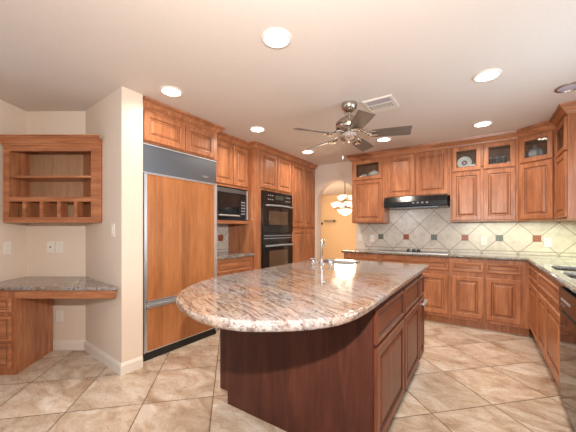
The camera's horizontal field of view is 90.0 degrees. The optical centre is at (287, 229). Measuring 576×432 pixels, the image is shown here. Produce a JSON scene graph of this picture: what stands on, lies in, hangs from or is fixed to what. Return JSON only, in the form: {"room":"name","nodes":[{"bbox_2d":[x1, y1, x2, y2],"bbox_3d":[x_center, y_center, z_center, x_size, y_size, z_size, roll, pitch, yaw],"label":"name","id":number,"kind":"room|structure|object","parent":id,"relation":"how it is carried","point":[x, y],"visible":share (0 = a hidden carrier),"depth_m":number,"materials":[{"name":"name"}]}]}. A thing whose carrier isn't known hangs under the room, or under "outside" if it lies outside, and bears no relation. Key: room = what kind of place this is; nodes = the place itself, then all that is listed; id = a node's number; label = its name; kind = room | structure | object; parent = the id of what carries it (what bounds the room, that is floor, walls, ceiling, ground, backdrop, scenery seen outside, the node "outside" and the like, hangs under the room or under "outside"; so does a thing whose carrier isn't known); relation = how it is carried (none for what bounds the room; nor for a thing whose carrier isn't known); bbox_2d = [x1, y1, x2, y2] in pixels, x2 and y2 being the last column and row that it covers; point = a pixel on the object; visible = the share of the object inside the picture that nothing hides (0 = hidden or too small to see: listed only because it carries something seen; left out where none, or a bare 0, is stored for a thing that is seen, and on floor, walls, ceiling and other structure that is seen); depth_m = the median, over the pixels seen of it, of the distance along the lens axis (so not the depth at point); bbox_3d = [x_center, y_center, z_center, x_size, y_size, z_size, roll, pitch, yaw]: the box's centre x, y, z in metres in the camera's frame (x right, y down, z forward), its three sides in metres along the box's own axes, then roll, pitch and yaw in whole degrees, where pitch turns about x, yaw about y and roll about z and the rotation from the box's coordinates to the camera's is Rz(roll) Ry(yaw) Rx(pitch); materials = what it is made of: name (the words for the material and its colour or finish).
{"room":"kitchen","nodes":[
{"label":"kitchen","id":0,"kind":"room"},
{"bbox_2d":[0,100,26,280],"bbox_3d":[-2.760,0.005,2.592,0.100,2.470,0.785,0,0,0],"label":"wall","id":1,"kind":"structure","parent":0,"point":[13,119],"depth_m":2.83,"materials":[{"name":"beige paint"}]},
{"bbox_2d":[3,242,10,253],"bbox_3d":[-2.705,0.173,2.776,0.009,0.116,0.072,0,0,0],"label":"wall outlet","id":2,"kind":"object","parent":1,"relation":"attached to","point":[6,245],"visible":1,"depth_m":2.77,"materials":[{"name":"white plastic"}]},
{"bbox_2d":[0,134,101,222],"bbox_3d":[-2.208,-0.473,2.805,0.962,0.806,0.334,0,0,0],"label":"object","id":3,"kind":"object","parent":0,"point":[48,178],"visible":1,"depth_m":2.74,"materials":[{"name":"brown wood"}]},
{"bbox_2d":[27,111,85,339],"bbox_3d":[-2.404,0.005,3.034,0.613,2.470,0.100,0,0,0],"label":"wall","id":4,"kind":"structure","parent":0,"point":[72,262],"depth_m":2.98,"materials":[{"name":"beige paint"}]},
{"bbox_2d":[47,241,53,252],"bbox_3d":[-2.456,0.176,2.978,0.072,0.116,0.008,0,0,0],"label":"wall outlet","id":5,"kind":"object","parent":4,"relation":"attached to","point":[50,244],"visible":1,"depth_m":2.98,"materials":[{"name":"white plastic"}]},
{"bbox_2d":[56,241,62,252],"bbox_3d":[-2.362,0.176,2.978,0.072,0.116,0.009,0,0,0],"label":"wall outlet","id":6,"kind":"object","parent":4,"relation":"attached to","point":[59,244],"visible":1,"depth_m":2.98,"materials":[{"name":"white plastic"}]},
{"bbox_2d":[56,310,62,321],"bbox_3d":[-2.362,0.891,2.978,0.072,0.116,0.009,0,0,0],"label":"wall outlet","id":7,"kind":"object","parent":4,"relation":"attached to","point":[59,313],"visible":1,"depth_m":2.98,"materials":[{"name":"white plastic"}]},
{"bbox_2d":[53,340,142,375],"bbox_3d":[-2.003,1.190,2.813,1.439,0.100,0.243,0,0,22],"label":"baseboard","id":8,"kind":"structure","parent":4,"relation":"attached to","point":[121,369],"depth_m":2.69,"materials":[{"name":"white paint"}]},
{"bbox_2d":[86,86,142,362],"bbox_3d":[-1.747,0.005,2.792,0.905,2.470,0.185,0,0,34],"label":"wall","id":9,"kind":"structure","parent":0,"point":[114,326],"depth_m":2.58,"materials":[{"name":"beige paint"}]},
{"bbox_2d":[111,224,114,236],"bbox_3d":[-1.561,0.002,2.561,0.072,0.116,0.010,0,0,38],"label":"light switch","id":10,"kind":"object","parent":9,"relation":"attached to","point":[112,225],"visible":1,"depth_m":2.55,"materials":[{"name":"white plastic"}]},
{"bbox_2d":[0,320,574,431],"bbox_3d":[-0.010,1.290,4.465,9.000,0.100,13.600,0,0,34],"label":"floor","id":11,"kind":"structure","parent":0,"point":[465,378],"depth_m":2.20,"materials":[{"name":"tile"}]},
{"bbox_2d":[0,291,115,374],"bbox_3d":[-2.087,0.879,2.703,1.205,0.722,0.521,0,0,0],"label":"desk","id":12,"kind":"object","parent":11,"relation":"on","point":[26,317],"visible":0.92,"depth_m":2.47,"materials":[{"name":"brown wood"}]},
{"bbox_2d":[0,277,116,290],"bbox_3d":[-2.072,0.498,2.706,1.245,0.036,0.552,0,0,0],"label":"countertop","id":13,"kind":"structure","parent":12,"relation":"on","point":[24,283],"depth_m":2.54,"materials":[{"name":"stone"}]},
{"bbox_2d":[143,142,216,361],"bbox_3d":[-1.366,0.209,3.241,0.700,2.062,0.905,0,0,34],"label":"refrigerator","id":14,"kind":"object","parent":11,"relation":"on","point":[180,188],"visible":0.64,"depth_m":2.96,"materials":[{"name":"brown wood"}]},
{"bbox_2d":[217,256,251,276],"bbox_3d":[-0.940,0.801,3.941,0.621,0.878,0.704,0,0,34],"label":"base cabinet","id":15,"kind":"object","parent":11,"relation":"on","point":[239,264],"visible":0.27,"depth_m":3.75,"materials":[{"name":"brown wood"}]},
{"bbox_2d":[217,252,253,259],"bbox_3d":[-0.926,0.343,3.931,0.615,0.035,0.701,0,0,34],"label":"countertop","id":16,"kind":"structure","parent":15,"relation":"on","point":[220,255],"depth_m":3.82,"materials":[{"name":"stone"}]},
{"bbox_2d":[228,148,290,269],"bbox_3d":[-0.477,0.037,4.622,0.681,2.405,0.938,0,0,34],"label":"tall cabinet","id":17,"kind":"object","parent":11,"relation":"on","point":[266,171],"visible":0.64,"depth_m":4.17,"materials":[{"name":"brown wood"}]},
{"bbox_2d":[261,190,292,268],"bbox_3d":[-0.123,0.165,4.466,0.117,1.490,0.785,0,0,34],"label":"double oven","id":18,"kind":"object","parent":17,"relation":"attached to","point":[276,208],"visible":0.82,"depth_m":4.41,"materials":[{"name":"black metal"}]},
{"bbox_2d":[291,161,314,262],"bbox_3d":[0.018,0.037,5.358,0.681,2.405,0.832,0,0,34],"label":"pantry cabinet","id":19,"kind":"object","parent":11,"relation":"on","point":[302,177],"visible":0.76,"depth_m":5.13,"materials":[{"name":"brown wood"}]},
{"bbox_2d":[220,274,427,431],"bbox_3d":[0.406,0.804,2.387,1.171,0.872,1.485,0,0,34],"label":"kitchen island","id":20,"kind":"object","parent":11,"relation":"on","point":[353,376],"visible":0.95,"depth_m":1.71,"materials":[{"name":"brown wood"}]},
{"bbox_2d":[176,258,428,331],"bbox_3d":[0.221,0.345,2.085,1.149,0.041,2.243,0,0,34],"label":"island countertop","id":21,"kind":"structure","parent":20,"relation":"on","point":[304,295],"depth_m":1.45,"materials":[{"name":"stone"}]},
{"bbox_2d":[310,239,333,263],"bbox_3d":[0.333,0.207,2.789,0.240,0.236,0.111,0,0,24],"label":"island faucet","id":22,"kind":"object","parent":21,"relation":"on","point":[322,244],"visible":0.99,"depth_m":2.76,"materials":[{"name":"silver metal"}]},
{"bbox_2d":[318,260,359,264],"bbox_3d":[0.512,0.401,2.921,0.394,0.159,0.324,0,0,34],"label":"prep sink","id":23,"kind":"object","parent":21,"relation":"in","point":[344,262],"visible":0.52,"depth_m":3.03,"materials":[{"name":"silver metal"}]},
{"bbox_2d":[344,253,377,261],"bbox_3d":[1.271,0.801,4.657,0.543,0.878,0.609,0,0,34],"label":"base cabinet","id":24,"kind":"object","parent":11,"relation":"on","point":[347,256],"visible":0.24,"depth_m":4.41,"materials":[{"name":"brown wood"}]},
{"bbox_2d":[378,254,450,322],"bbox_3d":[1.883,0.801,4.246,0.926,0.878,0.609,0,0,34],"label":"base cabinet","id":25,"kind":"object","parent":11,"relation":"on","point":[437,276],"visible":0.41,"depth_m":3.85,"materials":[{"name":"brown wood"}]},
{"bbox_2d":[450,258,483,328],"bbox_3d":[2.422,0.801,3.883,0.370,0.878,0.609,0,0,34],"label":"base cabinet","id":26,"kind":"object","parent":11,"relation":"on","point":[466,275],"visible":0.95,"depth_m":3.64,"materials":[{"name":"brown wood"}]},
{"bbox_2d":[484,259,529,335],"bbox_3d":[2.756,0.801,3.659,0.430,0.878,0.609,0,0,34],"label":"base cabinet","id":27,"kind":"object","parent":11,"relation":"on","point":[506,283],"visible":0.98,"depth_m":3.42,"materials":[{"name":"brown wood"}]},
{"bbox_2d":[529,263,559,347],"bbox_3d":[2.827,0.801,2.864,0.612,0.878,0.664,0,0,34],"label":"base cabinet","id":28,"kind":"object","parent":11,"relation":"on","point":[534,289],"visible":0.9,"depth_m":2.98,"materials":[{"name":"brown wood"}]},
{"bbox_2d":[538,270,564,388],"bbox_3d":[2.360,0.801,2.169,0.612,0.878,1.006,0,0,34],"label":"base cabinet","id":29,"kind":"object","parent":11,"relation":"on","point":[548,296],"visible":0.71,"depth_m":2.27,"materials":[{"name":"brown wood"}]},
{"bbox_2d":[559,286,575,431],"bbox_3d":[1.898,0.806,1.507,0.618,0.868,0.600,0,0,34],"label":"dishwasher","id":30,"kind":"object","parent":11,"relation":"on","point":[567,298],"visible":0.94,"depth_m":1.73,"materials":[{"name":"black"}]},
{"bbox_3d":[1.543,0.801,0.954,0.612,0.878,0.706,0,0,34],"label":"base cabinet","id":31,"kind":"object","parent":11,"relation":"on","visible":0},
{"bbox_2d":[341,249,575,293],"bbox_3d":[1.397,0.343,2.783,2.902,0.035,3.577,0,0,34],"label":"countertop","id":32,"kind":"structure","parent":31,"relation":"on","point":[548,265],"depth_m":3.33,"materials":[{"name":"stone"}]},
{"bbox_2d":[379,249,450,254],"bbox_3d":[1.859,0.301,4.233,0.910,0.047,0.470,0,0,34],"label":"cooktop","id":33,"kind":"object","parent":32,"relation":"in","point":[386,250],"visible":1,"depth_m":4.19,"materials":[{"name":"silver glass"}]},
{"bbox_2d":[0,0,575,195],"bbox_3d":[-0.010,-1.280,4.465,9.000,0.100,13.600,0,0,34],"label":"ceiling","id":34,"kind":"structure","parent":0,"point":[56,55],"depth_m":2.09,"materials":[{"name":"beige paint"}]},
{"bbox_2d":[159,86,182,96],"bbox_3d":[-1.033,-1.224,2.550,0.194,0.012,0.194,0,0,34],"label":"recessed light","id":35,"kind":"object","parent":34,"relation":"in","point":[171,91],"visible":1,"depth_m":2.54,"materials":[{"name":"white paint"}]},
{"bbox_2d":[249,126,264,131],"bbox_3d":[-0.373,-1.224,3.505,0.194,0.012,0.194,0,0,34],"label":"recessed light","id":36,"kind":"object","parent":34,"relation":"in","point":[253,128],"visible":1,"depth_m":3.49,"materials":[{"name":"white paint"}]},
{"bbox_2d":[261,27,291,48],"bbox_3d":[-0.073,-1.224,1.845,0.194,0.012,0.194,0,0,34],"label":"recessed light","id":37,"kind":"object","parent":34,"relation":"in","point":[276,38],"visible":1,"depth_m":1.83,"materials":[{"name":"white paint"}]},
{"bbox_2d":[302,150,313,153],"bbox_3d":[0.308,-1.224,4.517,0.194,0.012,0.194,0,0,34],"label":"recessed light","id":38,"kind":"object","parent":34,"relation":"in","point":[303,151],"visible":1,"depth_m":4.48,"materials":[{"name":"white paint"}]},
{"bbox_2d":[331,195,351,215],"bbox_3d":[1.389,-0.779,7.020,0.704,0.898,0.673,0,0,34],"label":"chandelier","id":39,"kind":"object","parent":34,"relation":"hanging from","point":[342,211],"visible":0.84,"depth_m":6.91,"materials":[{"name":"white glass"}]},
{"bbox_2d":[294,100,411,158],"bbox_3d":[0.616,-0.955,2.833,1.103,0.548,1.050,0,0,34],"label":"ceiling fan","id":40,"kind":"object","parent":34,"relation":"hanging from","point":[348,126],"visible":1,"depth_m":2.72,"materials":[{"name":"silver metal"}]},
{"bbox_2d":[362,94,398,112],"bbox_3d":[0.908,-1.222,2.812,0.270,0.015,0.310,0,0,34],"label":"ceiling vent","id":41,"kind":"object","parent":34,"relation":"in","point":[384,103],"visible":0.99,"depth_m":2.80,"materials":[{"name":"white metal"}]},
{"bbox_2d":[376,137,390,141],"bbox_3d":[1.297,-1.224,3.900,0.194,0.012,0.194,0,0,34],"label":"recessed light","id":42,"kind":"object","parent":34,"relation":"in","point":[382,139],"visible":1,"depth_m":3.88,"materials":[{"name":"white paint"}]},
{"bbox_2d":[473,120,492,126],"bbox_3d":[2.252,-1.224,3.330,0.194,0.012,0.194,0,0,34],"label":"recessed light","id":43,"kind":"object","parent":34,"relation":"in","point":[482,123],"visible":1,"depth_m":3.32,"materials":[{"name":"white paint"}]},
{"bbox_2d":[473,68,501,81],"bbox_3d":[1.580,-1.224,2.287,0.194,0.012,0.194,0,0,34],"label":"recessed light","id":44,"kind":"object","parent":34,"relation":"in","point":[489,74],"visible":1,"depth_m":2.27,"materials":[{"name":"white paint"}]},
{"bbox_2d":[554,81,575,92],"bbox_3d":[2.416,-1.224,2.473,0.194,0.012,0.194,0,0,34],"label":"recessed light","id":45,"kind":"object","parent":34,"relation":"in","point":[571,86],"visible":1,"depth_m":2.48,"materials":[{"name":"silver metal"}]},
{"bbox_2d":[321,194,355,259],"bbox_3d":[2.988,0.005,9.282,7.800,2.470,0.140,0,0,34],"label":"wall","id":46,"kind":"structure","parent":0,"point":[339,235],"depth_m":10.09,"materials":[{"name":"paint"}]},
{"bbox_2d":[315,161,574,258],"bbox_3d":[1.800,0.005,4.755,4.720,2.470,0.140,0,0,34],"label":"wall","id":47,"kind":"structure","parent":0,"point":[327,174],"depth_m":5.41,"materials":[{"name":"beige paint"}]},
{"bbox_2d":[143,96,317,169],"bbox_3d":[-0.446,-1.193,4.115,0.212,0.073,3.412,0,0,34],"label":"trim","id":48,"kind":"structure","parent":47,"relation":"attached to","point":[149,103],"depth_m":3.38,"materials":[{"name":"brown wood"}]},
{"bbox_2d":[352,157,388,223],"bbox_3d":[1.359,-0.628,4.752,0.524,1.033,0.325,0,0,34],"label":"upper cabinet","id":49,"kind":"object","parent":47,"relation":"attached to","point":[367,191],"visible":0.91,"depth_m":4.62,"materials":[{"name":"brown wood"}]},
{"bbox_2d":[368,170,377,175],"bbox_3d":[1.411,-0.923,4.715,0.210,0.124,0.210,0,0,34],"label":"covered dish","id":50,"kind":"object","parent":49,"relation":"in","point":[373,172],"visible":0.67,"depth_m":4.64,"materials":[{"name":"white ceramic"}]},
{"bbox_2d":[384,194,449,209],"bbox_3d":[1.916,-0.404,4.288,0.836,0.156,0.478,0,0,34],"label":"range hood","id":51,"kind":"object","parent":47,"relation":"attached to","point":[430,201],"visible":0.98,"depth_m":4.10,"materials":[{"name":"black metal"}]},
{"bbox_2d":[384,148,449,197],"bbox_3d":[1.951,-0.815,4.354,0.898,0.660,0.325,0,0,34],"label":"upper cabinet","id":52,"kind":"object","parent":47,"relation":"attached to","point":[425,173],"visible":0.95,"depth_m":4.20,"materials":[{"name":"brown wood"}]},
{"bbox_2d":[346,101,575,161],"bbox_3d":[2.156,-1.183,3.879,0.666,0.091,3.096,0,0,-41],"label":"trim","id":53,"kind":"structure","parent":47,"relation":"attached to","point":[563,109],"depth_m":3.75,"materials":[{"name":"brown wood"}]},
{"bbox_2d":[358,208,575,256],"bbox_3d":[2.409,-0.084,4.250,2.856,0.813,0.014,0,0,34],"label":"tile backsplash","id":54,"kind":"structure","parent":47,"relation":"attached to","point":[427,229],"depth_m":4.17,"materials":[{"name":"beige tile"}]},
{"bbox_2d":[481,237,486,244],"bbox_3d":[2.736,0.154,4.020,0.072,0.116,0.009,0,0,34],"label":"wall outlet","id":55,"kind":"object","parent":54,"relation":"attached to","point":[483,239],"visible":1,"depth_m":4.02,"materials":[{"name":"white plastic"}]},
{"bbox_2d":[544,238,551,246],"bbox_3d":[3.290,0.159,3.647,0.072,0.116,0.009,0,0,34],"label":"wall outlet","id":56,"kind":"object","parent":54,"relation":"attached to","point":[547,241],"visible":1,"depth_m":3.64,"materials":[{"name":"white plastic"}]},
{"bbox_2d":[450,138,517,221],"bbox_3d":[2.628,-0.628,3.898,0.731,1.033,0.325,0,0,34],"label":"upper cabinet","id":57,"kind":"object","parent":47,"relation":"attached to","point":[482,192],"visible":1,"depth_m":3.77,"materials":[{"name":"brown wood"}]},
{"bbox_2d":[457,157,471,166],"bbox_3d":[2.460,-0.939,4.017,0.176,0.174,0.037,0,0,34],"label":"patterned plate","id":58,"kind":"object","parent":57,"relation":"in","point":[463,161],"visible":0.91,"depth_m":4.02,"materials":[{"name":"white ceramic"}]},
{"bbox_2d":[494,157,499,163],"bbox_3d":[2.769,-0.906,3.814,0.060,0.120,0.060,0,0,34],"label":"glass jar","id":59,"kind":"object","parent":57,"relation":"in","point":[497,160],"visible":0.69,"depth_m":3.79,"materials":[{"name":"grey"}]},
{"bbox_2d":[501,156,506,162],"bbox_3d":[2.827,-0.906,3.775,0.060,0.120,0.060,0,0,34],"label":"glass jar","id":60,"kind":"object","parent":57,"relation":"in","point":[503,158],"visible":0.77,"depth_m":3.75,"materials":[{"name":"grey"}]},
{"bbox_3d":[1.462,0.005,0.149,0.140,2.470,7.880,0,0,34],"label":"wall","id":61,"kind":"structure","parent":0,"visible":0},
{"bbox_2d":[516,129,575,221],"bbox_3d":[3.164,-0.628,3.424,0.683,1.033,0.514,0,0,34],"label":"upper cabinet","id":62,"kind":"object","parent":61,"relation":"attached to","point":[536,174],"visible":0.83,"depth_m":3.39,"materials":[{"name":"brown wood"}]},
{"bbox_2d":[526,145,544,157],"bbox_3d":[3.026,-0.944,3.533,0.187,0.190,0.187,0,0,-34],"label":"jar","id":63,"kind":"object","parent":62,"relation":"in","point":[534,151],"visible":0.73,"depth_m":3.48,"materials":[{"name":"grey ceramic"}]},
{"bbox_2d":[555,113,575,219],"bbox_3d":[3.011,-0.628,2.923,0.377,1.033,0.472,0,0,34],"label":"upper cabinet","id":64,"kind":"object","parent":61,"relation":"attached to","point":[565,133],"visible":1,"depth_m":2.84,"materials":[{"name":"brown wood"}]},
{"bbox_3d":[-1.161,-0.019,4.090,0.147,0.683,0.701,0,0,34],"label":"wall niche","id":65,"kind":"object","parent":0,"visible":0},
{"bbox_2d":[217,224,227,251],"bbox_3d":[-1.093,0.120,4.045,0.013,0.405,0.699,0,0,34],"label":"tile backsplash","id":66,"kind":"structure","parent":65,"relation":"attached to","point":[222,229],"depth_m":4.24,"materials":[{"name":"beige tile"}]},
{"bbox_2d":[216,139,248,223],"bbox_3d":[-0.915,-0.625,3.925,0.415,1.080,0.704,0,0,34],"label":"upper cabinet","id":67,"kind":"object","parent":65,"relation":"attached to","point":[232,159],"visible":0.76,"depth_m":3.82,"materials":[{"name":"brown wood"}]},
{"bbox_2d":[217,186,247,220],"bbox_3d":[-0.863,-0.343,3.906,0.392,0.430,0.620,0,0,34],"label":"microwave oven","id":68,"kind":"object","parent":67,"relation":"on","point":[232,203],"visible":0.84,"depth_m":3.80,"materials":[{"name":"black glass"}]},
{"bbox_2d":[217,220,248,223],"bbox_3d":[-0.910,-0.106,3.921,0.403,0.042,0.668,0,0,34],"label":"shelf","id":69,"kind":"object","parent":67,"relation":"attached to","point":[218,221],"depth_m":3.80,"materials":[{"name":"brown wood"}]},
{"bbox_3d":[-1.050,0.005,4.514,0.140,2.470,3.440,0,0,34],"label":"wall","id":70,"kind":"structure","parent":0,"visible":0},
{"bbox_2d":[143,107,216,160],"bbox_3d":[-1.374,-0.998,3.246,0.681,0.335,0.930,0,0,34],"label":"upper cabinet","id":71,"kind":"object","parent":70,"relation":"attached to","point":[159,129],"visible":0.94,"depth_m":2.99,"materials":[{"name":"brown wood"}]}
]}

